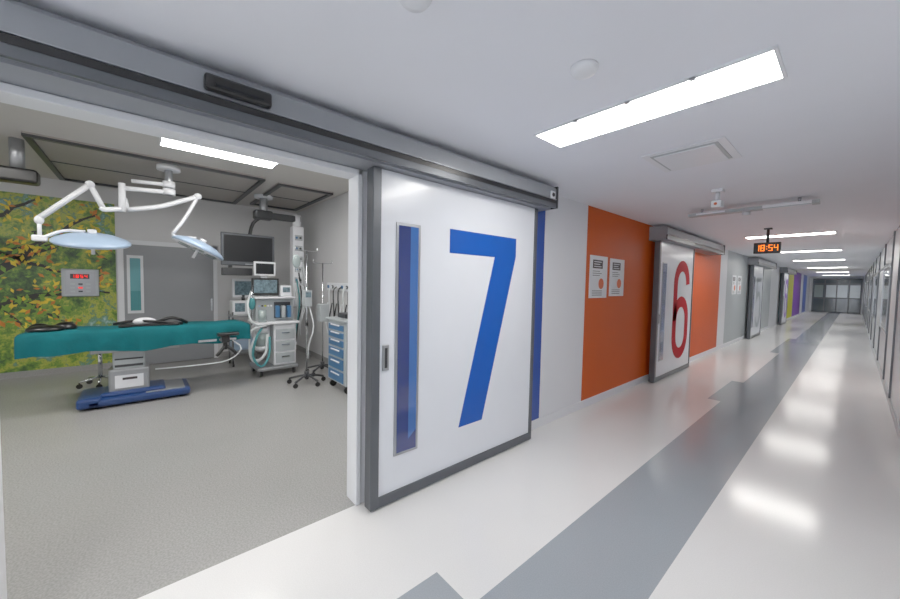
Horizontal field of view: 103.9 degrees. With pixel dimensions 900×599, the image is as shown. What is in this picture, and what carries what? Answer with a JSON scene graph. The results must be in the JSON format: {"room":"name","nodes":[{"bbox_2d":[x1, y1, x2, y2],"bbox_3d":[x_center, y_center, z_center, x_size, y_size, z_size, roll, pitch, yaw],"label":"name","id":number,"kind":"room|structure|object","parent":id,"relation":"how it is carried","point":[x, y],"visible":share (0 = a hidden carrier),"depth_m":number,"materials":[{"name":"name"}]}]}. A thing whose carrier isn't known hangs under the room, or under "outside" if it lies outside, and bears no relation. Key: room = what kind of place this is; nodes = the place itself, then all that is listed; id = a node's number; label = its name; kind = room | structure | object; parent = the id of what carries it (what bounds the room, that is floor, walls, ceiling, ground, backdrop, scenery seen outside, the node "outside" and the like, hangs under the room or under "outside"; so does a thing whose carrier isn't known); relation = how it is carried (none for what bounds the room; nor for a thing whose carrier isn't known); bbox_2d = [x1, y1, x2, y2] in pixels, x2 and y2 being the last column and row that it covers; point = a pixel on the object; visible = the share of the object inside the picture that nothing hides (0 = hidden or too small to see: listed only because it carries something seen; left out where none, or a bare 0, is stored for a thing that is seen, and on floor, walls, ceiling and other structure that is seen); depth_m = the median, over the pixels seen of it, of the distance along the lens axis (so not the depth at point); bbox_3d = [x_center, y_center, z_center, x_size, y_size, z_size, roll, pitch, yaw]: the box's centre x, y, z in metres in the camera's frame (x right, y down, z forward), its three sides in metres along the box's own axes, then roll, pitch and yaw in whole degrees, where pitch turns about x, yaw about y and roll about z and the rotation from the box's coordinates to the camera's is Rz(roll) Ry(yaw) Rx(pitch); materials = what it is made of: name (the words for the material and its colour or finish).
{"room":"hospital interior","nodes":[
{"label":"hospital interior","id":0,"kind":"room"},
{"bbox_2d":[0,177,296,363],"bbox_3d":[-5.775,-0.370,6.231,5.870,3.130,0.100,-1,4,-41],"label":"wall","id":1,"kind":"structure","parent":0,"point":[206,221],"depth_m":6.80,"materials":[{"name":"white paint"}]},
{"bbox_2d":[0,191,116,372],"bbox_3d":[-6.878,-0.237,5.194,2.840,2.763,0.030,-1,4,-41],"label":"mural","id":2,"kind":"object","parent":1,"relation":"attached to","point":[30,271],"visible":0.71,"depth_m":5.58,"materials":[{"name":"green paint"}]},
{"bbox_2d":[61,269,98,295],"bbox_3d":[-6.095,-0.277,5.809,0.430,0.450,0.061,-1,4,-41],"label":"wall control panel","id":3,"kind":"object","parent":2,"relation":"attached to","point":[74,282],"depth_m":5.79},
{"bbox_2d":[117,239,217,363],"bbox_3d":[-5.237,0.062,6.621,1.460,2.250,0.062,-1,4,-41],"label":"door","id":4,"kind":"structure","parent":1,"relation":"in","point":[157,280],"depth_m":6.57,"materials":[{"name":"white plastic"}]},
{"bbox_2d":[0,102,348,212],"bbox_3d":[-3.756,-1.837,3.873,6.070,0.100,6.160,-1,4,-41],"label":"ceiling","id":5,"kind":"structure","parent":0,"point":[14,119],"depth_m":4.24,"materials":[{"name":"white paint"}]},
{"bbox_2d":[0,137,40,185],"bbox_3d":[-5.276,-1.562,3.669,1.300,0.490,0.200,-1,4,-41],"label":"pendant","id":6,"kind":"object","parent":5,"relation":"hanging from","point":[16,172],"depth_m":3.95,"materials":[{"name":"silver metal"}]},
{"bbox_2d":[31,163,222,260],"bbox_3d":[-4.023,-1.179,4.569,0.682,1.251,1.847,4,4,44],"label":"light","id":7,"kind":"object","parent":5,"relation":"hanging from","point":[80,239],"visible":1,"depth_m":4.41,"materials":[{"name":"metal"}]},
{"bbox_2d":[21,131,265,204],"bbox_3d":[-4.424,-1.846,5.388,2.370,0.050,2.300,-1,4,-41],"label":"ceiling panel","id":8,"kind":"object","parent":5,"relation":"attached to","point":[69,160],"visible":0.94,"depth_m":5.03,"materials":[{"name":"grey metal"}]},
{"bbox_2d":[159,138,277,168],"bbox_3d":[-2.794,-1.782,4.330,1.200,0.016,0.320,-1,4,-41],"label":"ceiling light","id":9,"kind":"object","parent":5,"relation":"attached to","point":[163,142],"depth_m":4.30,"materials":[{"name":"white plastic"}]},
{"bbox_2d":[220,194,305,341],"bbox_3d":[-3.362,-0.471,6.441,1.410,2.813,0.439,-1,4,-41],"label":"pendant","id":10,"kind":"object","parent":5,"relation":"hanging from","point":[237,249],"visible":0.81,"depth_m":6.33,"materials":[{"name":"metal"}]},
{"bbox_2d":[250,182,332,210],"bbox_3d":[-3.007,-1.873,6.554,0.880,0.050,2.000,-1,4,-41],"label":"canopy","id":11,"kind":"object","parent":5,"relation":"attached to","point":[286,196],"visible":1,"depth_m":6.35,"materials":[{"name":"grey metal"}]},
{"bbox_2d":[297,192,348,357],"bbox_3d":[-1.503,-0.269,5.869,0.100,3.130,6.060,-1,4,-41],"label":"wall","id":12,"kind":"structure","parent":0,"point":[325,224],"depth_m":6.89,"materials":[{"name":"white paint"}]},
{"bbox_2d":[0,345,327,379],"bbox_3d":[-3.788,1.291,3.986,5.870,0.100,6.050,-1,4,-41],"label":"baseboard","id":13,"kind":"structure","parent":12,"relation":"attached to","point":[20,374],"depth_m":5.82,"materials":[{"name":"plastic"}]},
{"bbox_2d":[325,283,347,332],"bbox_3d":[-1.922,0.199,6.171,0.152,0.970,1.400,-1,4,-41],"label":"outlet","id":14,"kind":"object","parent":12,"relation":"attached to","point":[338,287],"visible":0.46,"depth_m":6.25,"materials":[{"name":"white plastic"}]},
{"bbox_2d":[2,82,809,502],"bbox_3d":[10.546,-0.365,12.250,44.000,3.200,0.120,-1,4,-41],"label":"wall","id":15,"kind":"structure","parent":0,"point":[585,347],"depth_m":4.82,"materials":[{"name":"paint"}]},
{"bbox_2d":[0,82,362,598],"bbox_3d":[-1.317,0.303,1.965,1.720,2.360,0.160,-1,4,-41],"label":"trim","id":16,"kind":"structure","parent":15,"relation":"attached to","point":[9,94],"depth_m":2.11,"materials":[{"name":"white plastic"}]},
{"bbox_2d":[0,0,558,211],"bbox_3d":[-0.784,-0.990,2.053,4.742,0.225,0.323,-1,4,-41],"label":"door track","id":17,"kind":"object","parent":15,"relation":"attached to","point":[41,50],"visible":1,"depth_m":1.65,"materials":[{"name":"grey metal"}]},
{"bbox_2d":[365,166,537,511],"bbox_3d":[0.141,0.283,3.002,1.842,2.360,0.088,-1,4,-41],"label":"door","id":18,"kind":"structure","parent":17,"relation":"hanging from","point":[451,274],"depth_m":2.79,"materials":[{"name":"white laminate"}]},
{"bbox_2d":[588,255,607,297],"bbox_3d":[1.990,-0.302,4.716,0.480,0.560,0.015,-1,4,-41],"label":"poster","id":19,"kind":"object","parent":15,"relation":"attached to","point":[598,265],"visible":1,"depth_m":4.70,"materials":[{"name":"white paper"}]},
{"bbox_2d":[609,258,624,295],"bbox_3d":[2.409,-0.315,5.080,0.450,0.530,0.015,-1,4,-41],"label":"poster","id":20,"kind":"object","parent":15,"relation":"attached to","point":[616,275],"visible":1,"depth_m":5.06,"materials":[{"name":"white paper"}]},
{"bbox_2d":[531,310,807,429],"bbox_3d":[10.559,1.186,12.273,44.000,0.100,0.012,-1,4,-41],"label":"baseboard","id":21,"kind":"structure","parent":15,"relation":"attached to","point":[541,421],"depth_m":4.99,"materials":[{"name":"white plastic"}]},
{"bbox_2d":[649,225,724,254],"bbox_3d":[4.776,-1.108,6.913,3.712,0.225,0.282,-1,4,-41],"label":"door track","id":22,"kind":"object","parent":15,"relation":"attached to","point":[664,233],"visible":1,"depth_m":6.22,"materials":[{"name":"grey metal"}]},
{"bbox_2d":[648,240,694,382],"bbox_3d":[4.095,0.200,6.439,1.902,2.360,0.088,-1,4,-41],"label":"door","id":23,"kind":"structure","parent":22,"relation":"hanging from","point":[673,275],"depth_m":6.25,"materials":[{"name":"white laminate"}]},
{"bbox_2d":[731,275,736,293],"bbox_3d":[8.065,-0.419,9.997,0.500,0.540,0.015,-1,4,-41],"label":"poster","id":24,"kind":"object","parent":15,"relation":"attached to","point":[733,288],"visible":1,"depth_m":9.97,"materials":[{"name":"white paper"}]},
{"bbox_2d":[737,276,741,293],"bbox_3d":[8.593,-0.430,10.456,0.500,0.540,0.015,-1,4,-41],"label":"poster","id":25,"kind":"object","parent":15,"relation":"attached to","point":[739,278],"visible":1,"depth_m":10.41,"materials":[{"name":"white paper"}]},
{"bbox_2d":[747,257,776,268],"bbox_3d":[10.889,-1.236,12.226,3.712,0.225,0.282,-1,4,-41],"label":"door track","id":26,"kind":"object","parent":15,"relation":"attached to","point":[756,261],"visible":0.99,"depth_m":11.35,"materials":[{"name":"grey metal"}]},
{"bbox_2d":[746,265,763,338],"bbox_3d":[10.215,0.072,11.759,1.882,2.360,0.088,-1,4,-41],"label":"door","id":27,"kind":"structure","parent":26,"relation":"hanging from","point":[756,272],"depth_m":11.54,"materials":[{"name":"white laminate"}]},
{"bbox_2d":[779,267,796,274],"bbox_3d":[16.284,-1.349,16.916,3.612,0.225,0.282,-1,4,-41],"label":"door track","id":28,"kind":"object","parent":15,"relation":"attached to","point":[789,271],"visible":1,"depth_m":15.82,"materials":[{"name":"grey metal"}]},
{"bbox_2d":[779,273,788,324],"bbox_3d":[15.630,-0.042,16.465,1.832,2.360,0.088,-1,4,-41],"label":"door","id":29,"kind":"structure","parent":28,"relation":"hanging from","point":[785,277],"depth_m":16.21,"materials":[{"name":"white laminate"}]},
{"bbox_2d":[0,311,899,598],"bbox_3d":[9.402,1.201,13.604,44.000,0.100,9.050,-1,4,-41],"label":"floor","id":30,"kind":"structure","parent":0,"point":[766,466],"depth_m":2.66,"materials":[{"name":"white plastic"}]},
{"bbox_2d":[76,354,107,388],"bbox_3d":[-5.111,0.940,5.140,0.487,0.640,0.418,-1,4,-41],"label":"stool","id":31,"kind":"object","parent":30,"relation":"on","point":[100,376],"visible":0.52,"depth_m":5.13,"materials":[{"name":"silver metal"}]},
{"bbox_2d":[14,316,250,409],"bbox_3d":[-3.969,0.769,4.683,2.250,1.070,0.728,-1,4,-41],"label":"table","id":32,"kind":"object","parent":30,"relation":"on","point":[129,380],"visible":1,"depth_m":4.44,"materials":[{"name":"teal fabric"}]},
{"bbox_2d":[228,279,256,366],"bbox_3d":[-3.886,0.416,6.599,0.420,1.600,0.429,-1,4,-41],"label":"cart","id":33,"kind":"object","parent":30,"relation":"on","point":[241,288],"visible":0.54,"depth_m":6.48,"materials":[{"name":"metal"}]},
{"bbox_2d":[247,261,299,376],"bbox_3d":[-3.049,0.310,5.988,0.797,1.900,0.708,-1,4,-41],"label":"machine","id":34,"kind":"object","parent":30,"relation":"on","point":[273,331],"visible":0.99,"depth_m":5.94,"materials":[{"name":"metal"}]},
{"bbox_2d":[287,246,325,388],"bbox_3d":[-2.180,0.254,5.417,0.541,2.101,0.518,-1,4,-41],"label":"stand","id":35,"kind":"object","parent":30,"relation":"on","point":[306,294],"visible":1,"depth_m":5.36,"materials":[{"name":"grey metal"}]},
{"bbox_2d":[305,259,331,376],"bbox_3d":[-2.178,0.298,6.086,0.541,1.951,0.518,-1,4,-41],"label":"stand","id":36,"kind":"object","parent":30,"relation":"on","point":[322,309],"visible":0.79,"depth_m":6.02,"materials":[{"name":"grey metal"}]},
{"bbox_2d":[326,312,347,393],"bbox_3d":[-1.486,0.765,5.273,0.510,1.120,0.680,-1,4,-41],"label":"cart","id":37,"kind":"object","parent":30,"relation":"on","point":[337,325],"visible":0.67,"depth_m":5.06,"materials":[{"name":"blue plastic"}]},
{"bbox_2d":[17,0,899,276],"bbox_3d":[11.515,-1.374,11.111,44.000,0.120,2.770,-1,4,-41],"label":"ceiling","id":38,"kind":"structure","parent":0,"point":[475,79],"depth_m":1.78,"materials":[{"name":"paint"}]},
{"bbox_2d":[399,0,431,12],"bbox_3d":[-0.124,-1.064,1.245,0.124,0.036,0.124,-1,4,-41],"label":"smoke detector","id":39,"kind":"object","parent":38,"relation":"attached to","point":[415,6],"visible":1,"depth_m":1.25,"materials":[{"name":"white plastic"}]},
{"bbox_2d":[570,59,598,79],"bbox_3d":[0.627,-1.068,1.646,0.124,0.036,0.124,-1,4,-41],"label":"smoke detector","id":40,"kind":"object","parent":38,"relation":"attached to","point":[583,69],"visible":1,"depth_m":1.62,"materials":[{"name":"white plastic"}]},
{"bbox_2d":[534,45,787,147],"bbox_3d":[1.087,-1.087,2.032,0.320,0.016,1.220,-1,4,-41],"label":"ceiling light","id":41,"kind":"object","parent":38,"relation":"attached to","point":[766,66],"depth_m":1.88,"materials":[{"name":"white plastic"}]},
{"bbox_2d":[641,136,741,172],"bbox_3d":[1.873,-1.102,2.735,0.550,0.020,0.530,-1,4,-41],"label":"ceiling vent","id":42,"kind":"object","parent":38,"relation":"in","point":[719,149],"visible":1,"depth_m":2.67,"materials":[{"name":"white plastic"}]},
{"bbox_2d":[711,188,724,208],"bbox_3d":[2.762,-1.042,3.639,0.125,0.190,0.100,-1,4,-41],"label":"ceiling sensor","id":43,"kind":"object","parent":38,"relation":"attached to","point":[718,203],"depth_m":3.62,"materials":[{"name":"white plastic"}]},
{"bbox_2d":[688,197,820,217],"bbox_3d":[3.567,-1.078,4.218,0.128,0.140,1.200,-1,4,-41],"label":"rail","id":44,"kind":"object","parent":38,"relation":"attached to","point":[746,211],"depth_m":4.14,"materials":[{"name":"grey metal"}]},
{"bbox_2d":[753,228,781,253],"bbox_3d":[5.320,-0.982,5.896,0.104,0.420,0.340,-1,4,-41],"label":"digital clock","id":45,"kind":"object","parent":38,"relation":"hanging from","point":[768,247],"visible":1,"depth_m":5.88,"materials":[{"name":"black plastic"}]},
{"bbox_2d":[744,231,836,238],"bbox_3d":[6.317,-1.196,6.577,0.320,0.016,1.220,-1,4,-41],"label":"ceiling light","id":46,"kind":"object","parent":38,"relation":"attached to","point":[828,232],"depth_m":6.50,"materials":[{"name":"white plastic"}]},
{"bbox_2d":[781,249,841,252],"bbox_3d":[9.335,-1.260,9.201,0.320,0.016,1.220,-1,4,-41],"label":"ceiling light","id":47,"kind":"object","parent":38,"relation":"attached to","point":[833,249],"depth_m":9.17,"materials":[{"name":"white plastic"}]},
{"bbox_2d":[792,259,844,260],"bbox_3d":[12.429,-1.324,11.890,0.320,0.016,1.220,-1,4,-41],"label":"ceiling light","id":48,"kind":"object","parent":38,"relation":"attached to","point":[829,259],"depth_m":12.00,"materials":[{"name":"white plastic"}]},
{"bbox_2d":[813,267,847,267],"bbox_3d":[16.731,-1.414,15.629,0.320,0.016,1.220,-1,4,-41],"label":"ceiling light","id":49,"kind":"object","parent":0,"point":[813,267],"depth_m":15.46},
{"bbox_2d":[808,277,864,313],"bbox_3d":[28.095,-0.357,25.677,0.100,2.620,2.910,-1,4,-41],"label":"wall","id":50,"kind":"structure","parent":0,"point":[811,278],"depth_m":25.92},
{"bbox_2d":[811,279,862,313],"bbox_3d":[28.059,-0.278,25.590,0.070,2.470,2.420,-1,4,-41],"label":"door","id":51,"kind":"structure","parent":50,"relation":"in","point":[828,295],"depth_m":25.54,"materials":[{"name":"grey glass"}]},
{"bbox_2d":[862,225,899,425],"bbox_3d":[12.370,0.059,10.162,44.000,2.620,0.120,-1,4,-41],"label":"wall","id":52,"kind":"structure","parent":0,"point":[895,387],"depth_m":5.68,"materials":[{"name":"white paint"}]},
{"bbox_2d":[866,280,868,307],"bbox_3d":[19.684,-0.263,16.604,2.180,1.230,0.025,-1,4,-41],"label":"window","id":53,"kind":"structure","parent":52,"relation":"in","point":[868,280],"depth_m":16.84,"materials":[{"name":"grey glass"}]},
{"bbox_2d":[868,278,871,311],"bbox_3d":[15.911,-0.184,13.325,2.180,1.230,0.025,-1,4,-41],"label":"window","id":54,"kind":"structure","parent":52,"relation":"in","point":[871,278],"depth_m":13.49,"materials":[{"name":"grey glass"}]},
{"bbox_2d":[872,273,877,318],"bbox_3d":[12.137,-0.105,10.045,2.180,1.230,0.025,-1,4,-41],"label":"window","id":55,"kind":"structure","parent":52,"relation":"in","point":[876,275],"depth_m":10.14,"materials":[{"name":"grey glass"}]},
{"bbox_2d":[862,231,899,397],"bbox_3d":[16.551,-0.083,13.886,32.800,2.520,0.020,-1,4,-41],"label":"trim","id":56,"kind":"structure","parent":52,"relation":"attached to","point":[894,234],"depth_m":5.98,"materials":[{"name":"grey metal"}]},
{"bbox_2d":[862,315,899,442],"bbox_3d":[12.302,1.314,10.271,44.000,0.100,0.012,-1,4,-41],"label":"baseboard","id":57,"kind":"structure","parent":52,"relation":"attached to","point":[896,424],"depth_m":5.18,"materials":[{"name":"white plastic"}]},
{"bbox_2d":[879,263,890,333],"bbox_3d":[8.364,-0.026,6.765,2.180,1.230,0.025,-1,4,-41],"label":"window","id":58,"kind":"structure","parent":52,"relation":"in","point":[886,272],"depth_m":6.74,"materials":[{"name":"grey glass"}]}
]}

